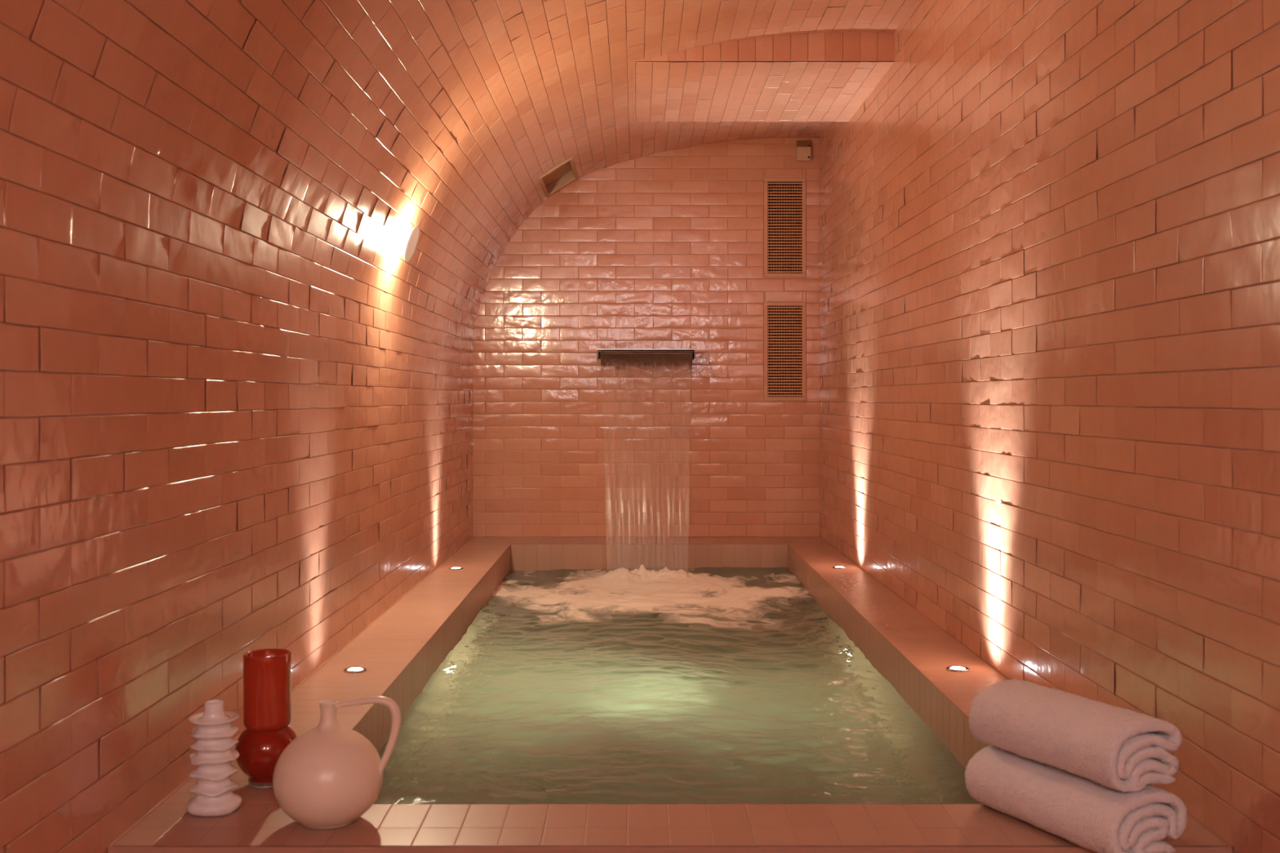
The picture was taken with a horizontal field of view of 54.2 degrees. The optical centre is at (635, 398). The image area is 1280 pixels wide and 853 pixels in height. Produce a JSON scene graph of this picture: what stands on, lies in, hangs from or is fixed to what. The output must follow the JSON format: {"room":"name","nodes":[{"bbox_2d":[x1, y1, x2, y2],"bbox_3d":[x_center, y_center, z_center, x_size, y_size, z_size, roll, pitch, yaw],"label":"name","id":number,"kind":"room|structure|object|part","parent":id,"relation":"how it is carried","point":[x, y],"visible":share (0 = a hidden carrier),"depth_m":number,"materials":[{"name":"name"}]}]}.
{"room":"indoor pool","nodes":[
{"label":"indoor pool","id":0,"kind":"room"},
{"bbox_2d":[0,226,473,852],"bbox_3d":[-0.874,0.627,2.562,0.006,1.727,8.325,0,0,0],"label":"wall","id":1,"kind":"structure","parent":0,"point":[197,477],"depth_m":2.34,"materials":[{"name":"tile"}]},
{"bbox_2d":[107,536,473,848],"bbox_3d":[-0.874,0.744,4.400,0.007,0.004,4.650,0,0,0],"label":"baseboard","id":2,"kind":"structure","parent":1,"relation":"attached to","point":[161,802],"depth_m":3.25,"materials":[{"name":"pink tile"}]},
{"bbox_2d":[162,537,516,804],"bbox_3d":[-0.757,0.745,4.511,0.240,0.001,4.428,0,0,0],"label":"pool ledge","id":3,"kind":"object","parent":1,"relation":"attached to","point":[387,646],"depth_m":3.70,"materials":[{"name":"tile"}]},
{"bbox_2d":[235,648,297,788],"bbox_3d":[-0.712,0.619,2.420,0.120,0.252,0.120,0,0,0],"label":"vase","id":4,"kind":"object","parent":3,"relation":"on","point":[267,673],"visible":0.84,"depth_m":2.38,"materials":[{"name":"red glass"}]},
{"bbox_3d":[-0.712,0.682,2.420,0.120,0.108,0.120,0,0,0],"label":"bulb","id":5,"kind":"part","parent":4,"relation":"part of","materials":[{"name":"red glass"}]},
{"bbox_2d":[343,666,366,673],"bbox_3d":[-0.766,0.742,3.420,0.062,0.007,0.062,0,0,0],"label":"light","id":6,"kind":"object","parent":3,"relation":"on","point":[353,669],"visible":1,"depth_m":3.41,"materials":[{"name":"metal"}]},
{"bbox_2d":[448,567,462,569],"bbox_3d":[-0.783,0.742,5.457,0.062,0.007,0.062,0,0,0],"label":"light","id":7,"kind":"object","parent":3,"relation":"on","point":[451,568],"visible":1,"depth_m":5.44,"materials":[{"name":"metal"}]},
{"bbox_2d":[0,0,916,354],"bbox_3d":[0.067,-0.820,2.562,1.888,1.166,8.325,0,0,0],"label":"ceiling","id":8,"kind":"structure","parent":0,"point":[281,151],"depth_m":3.22,"materials":[{"name":"tile"}]},
{"bbox_2d":[394,225,419,262],"bbox_3d":[-0.791,-0.534,4.328,0.086,0.124,0.129,0,0,9],"label":"wall sconce","id":9,"kind":"object","parent":8,"relation":"attached to","point":[406,242],"visible":1,"depth_m":4.30,"materials":[{"name":"white"}]},
{"bbox_2d":[538,157,577,197],"bbox_3d":[-0.404,-1.145,6.388,0.199,0.154,0.552,0,0,0],"label":"ceiling hatch","id":10,"kind":"object","parent":8,"relation":"attached to","point":[562,175],"visible":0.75,"depth_m":6.58,"materials":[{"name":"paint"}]},
{"bbox_2d":[472,137,820,569],"bbox_3d":[0.057,0.037,6.722,1.868,2.915,0.006,0,0,0],"label":"wall","id":11,"kind":"structure","parent":0,"point":[663,250],"depth_m":6.72,"materials":[{"name":"tile"}]},
{"bbox_2d":[597,348,695,359],"bbox_3d":[0.056,-0.236,6.659,0.516,0.050,0.126,0,0,0],"label":"spout","id":12,"kind":"object","parent":11,"relation":"attached to","point":[599,350],"visible":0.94,"depth_m":6.60,"materials":[{"name":"metal"}]},
{"bbox_3d":[0.056,-0.258,6.659,0.514,0.006,0.125,0,0,0],"label":"plate","id":13,"kind":"part","parent":12,"relation":"part of","materials":[{"name":"metal"}]},
{"bbox_3d":[0.056,-0.247,6.633,0.500,0.004,0.065,0,0,0],"label":"blade","id":14,"kind":"part","parent":12,"relation":"part of","materials":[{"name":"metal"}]},
{"bbox_3d":[0.311,-0.233,6.660,0.006,0.044,0.121,0,0,0],"label":"plate","id":15,"kind":"part","parent":12,"relation":"part of","materials":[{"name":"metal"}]},
{"bbox_2d":[600,351,693,542],"bbox_3d":[0.058,0.312,6.275,0.489,1.108,0.597,0,0,0],"label":"spout","id":16,"kind":"object","parent":11,"relation":"attached to","point":[629,359],"visible":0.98,"depth_m":6.48,"materials":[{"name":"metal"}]},
{"bbox_2d":[511,537,787,544],"bbox_3d":[0.070,0.745,6.558,1.413,0.001,0.335,0,0,0],"label":"trim","id":17,"kind":"structure","parent":11,"relation":"attached to","point":[518,540],"depth_m":6.54,"materials":[{"name":"tile"}]},
{"bbox_2d":[763,177,806,278],"bbox_3d":[0.801,-0.916,6.795,0.236,0.543,0.160,0,0,0],"label":"air vent","id":18,"kind":"object","parent":11,"relation":"in","point":[784,198],"visible":1,"depth_m":6.72,"materials":[{"name":"metal"}]},
{"bbox_2d":[763,301,806,401],"bbox_3d":[0.801,-0.251,6.795,0.236,0.540,0.160,0,0,0],"label":"air vent","id":19,"kind":"object","parent":11,"relation":"in","point":[784,322],"visible":1,"depth_m":6.72,"materials":[{"name":"metal"}]},
{"bbox_2d":[795,140,811,161],"bbox_3d":[0.901,-1.326,6.707,0.078,0.108,0.031,0,0,0],"label":"wall sensor","id":20,"kind":"object","parent":11,"relation":"attached to","point":[803,147],"visible":1,"depth_m":6.70,"materials":[{"name":"plastic"}]},
{"bbox_2d":[819,0,1279,852],"bbox_3d":[0.988,0.037,2.562,0.006,2.915,8.325,0,0,0],"label":"wall","id":21,"kind":"structure","parent":0,"point":[1049,229],"depth_m":2.78,"materials":[{"name":"tile"}]},
{"bbox_2d":[634,61,893,121],"bbox_3d":[0.492,-1.284,5.295,0.998,0.005,1.030,0,0,0],"label":"ceiling","id":22,"kind":"structure","parent":21,"relation":"attached to","point":[666,91],"depth_m":5.19,"materials":[{"name":"tile"}]},
{"bbox_2d":[635,31,894,61],"bbox_3d":[0.492,-1.353,4.777,0.998,0.133,0.004,0,0,0],"label":"trim","id":23,"kind":"structure","parent":21,"relation":"attached to","point":[851,46],"depth_m":4.78,"materials":[{"name":"tile"}]},
{"bbox_2d":[780,537,1008,718],"bbox_3d":[0.883,0.745,4.511,0.215,0.001,4.428,0,0,0],"label":"trim","id":24,"kind":"structure","parent":21,"relation":"attached to","point":[931,650],"depth_m":4.04,"materials":[{"name":"tile"}]},
{"bbox_2d":[832,566,846,568],"bbox_3d":[0.895,0.742,5.490,0.062,0.007,0.062,0,0,0],"label":"light","id":25,"kind":"object","parent":24,"relation":"on","point":[834,567],"visible":1,"depth_m":5.47,"materials":[{"name":"metal"}]},
{"bbox_2d":[834,575,924,631],"bbox_3d":[0.866,0.744,4.622,0.143,0.001,1.265,0,0,0],"label":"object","id":26,"kind":"object","parent":24,"relation":"on","point":[842,575],"visible":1,"depth_m":4.62,"materials":[{"name":"brown"}]},
{"bbox_2d":[946,666,969,671],"bbox_3d":[0.884,0.742,3.434,0.062,0.007,0.062,0,0,0],"label":"light","id":27,"kind":"object","parent":24,"relation":"on","point":[953,668],"visible":1,"depth_m":3.42,"materials":[{"name":"metal"}]},
{"bbox_2d":[820,537,1232,848],"bbox_3d":[0.989,0.745,4.400,0.005,0.003,4.650,0,0,0],"label":"baseboard","id":28,"kind":"structure","parent":21,"relation":"attached to","point":[983,660],"depth_m":3.64,"materials":[{"name":"tile"}]},
{"bbox_3d":[0.070,1.517,4.343,1.413,0.050,4.093,0,0,0],"label":"floor","id":29,"kind":"structure","parent":0,"visible":0},
{"bbox_2d":[352,544,511,751],"bbox_3d":[-0.637,1.119,4.343,0.001,0.746,4.093,0,0,0],"label":"trim","id":30,"kind":"structure","parent":29,"relation":"on","point":[375,725],"depth_m":3.87,"materials":[{"name":"tile"}]},
{"bbox_2d":[511,544,787,571],"bbox_3d":[0.070,1.119,6.390,1.413,0.746,0.001,0,0,0],"label":"trim","id":31,"kind":"structure","parent":29,"relation":"on","point":[524,557],"depth_m":6.39,"materials":[{"name":"tile"}]},
{"bbox_2d":[373,564,982,804],"bbox_3d":[0.070,1.145,4.343,1.419,0.699,4.099,0,0,0],"label":"pool water","id":32,"kind":"object","parent":29,"relation":"on","point":[642,685],"visible":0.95,"depth_m":3.53,"materials":[{"name":"green liquid"}]},
{"bbox_2d":[787,544,988,768],"bbox_3d":[0.776,1.119,4.343,0.001,0.746,4.093,0,0,0],"label":"trim","id":33,"kind":"structure","parent":29,"relation":"on","point":[945,720],"depth_m":3.71,"materials":[{"name":"tile"}]},
{"bbox_3d":[0.057,1.130,2.073,1.868,0.730,0.005,0,0,0],"label":"wall","id":34,"kind":"structure","parent":0,"visible":0},
{"bbox_2d":[107,846,1232,852],"bbox_3d":[0.057,0.760,2.079,1.868,0.030,0.008,0,0,0],"label":"trim","id":35,"kind":"structure","parent":34,"relation":"attached to","point":[113,849],"depth_m":2.08,"materials":[{"name":"tile"}]},
{"bbox_2d":[112,804,1227,846],"bbox_3d":[0.057,0.745,2.190,1.868,0.001,0.214,0,0,0],"label":"pool ledge","id":36,"kind":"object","parent":34,"relation":"attached to","point":[169,824],"depth_m":2.17,"materials":[{"name":"tile"}]},
{"bbox_2d":[186,699,242,817],"bbox_3d":[-0.761,0.647,2.263,0.096,0.196,0.096,0,0,0],"label":"ribbed vase","id":37,"kind":"object","parent":36,"relation":"on","point":[214,731],"visible":1,"depth_m":2.23,"materials":[{"name":"white ceramic"}]},
{"bbox_2d":[197,699,230,722],"bbox_3d":[-0.762,0.564,2.262,0.062,0.031,0.062,0,0,0],"label":"candle cup","id":38,"kind":"object","parent":37,"relation":"on","point":[214,712],"depth_m":2.25,"materials":[{"name":"white ceramic"}]},
{"bbox_2d":[272,696,400,829],"bbox_3d":[-0.541,0.634,2.205,0.190,0.220,0.189,0,0,-41],"label":"jug","id":39,"kind":"object","parent":36,"relation":"on","point":[330,775],"visible":1,"depth_m":2.15,"materials":[{"name":"beige ceramic"}]},
{"bbox_3d":[-0.471,0.596,2.200,0.118,0.144,0.020,0,0,4],"label":"handle","id":40,"kind":"part","parent":39,"relation":"part of","materials":[{"name":"beige ceramic"}]},
{"bbox_2d":[964,745,1186,852],"bbox_3d":[0.754,0.689,2.168,0.176,0.110,0.349,0,0,-26],"label":"towel","id":41,"kind":"object","parent":36,"relation":"on","point":[1086,813],"visible":0.88,"depth_m":2.06,"materials":[{"name":"white fabric"}]},
{"bbox_2d":[968,679,1182,792],"bbox_3d":[0.755,0.578,2.176,0.170,0.112,0.340,0,0,-26],"label":"towel","id":42,"kind":"object","parent":41,"relation":"on","point":[1117,748],"visible":1,"depth_m":2.08,"materials":[{"name":"white fabric"}]}
]}

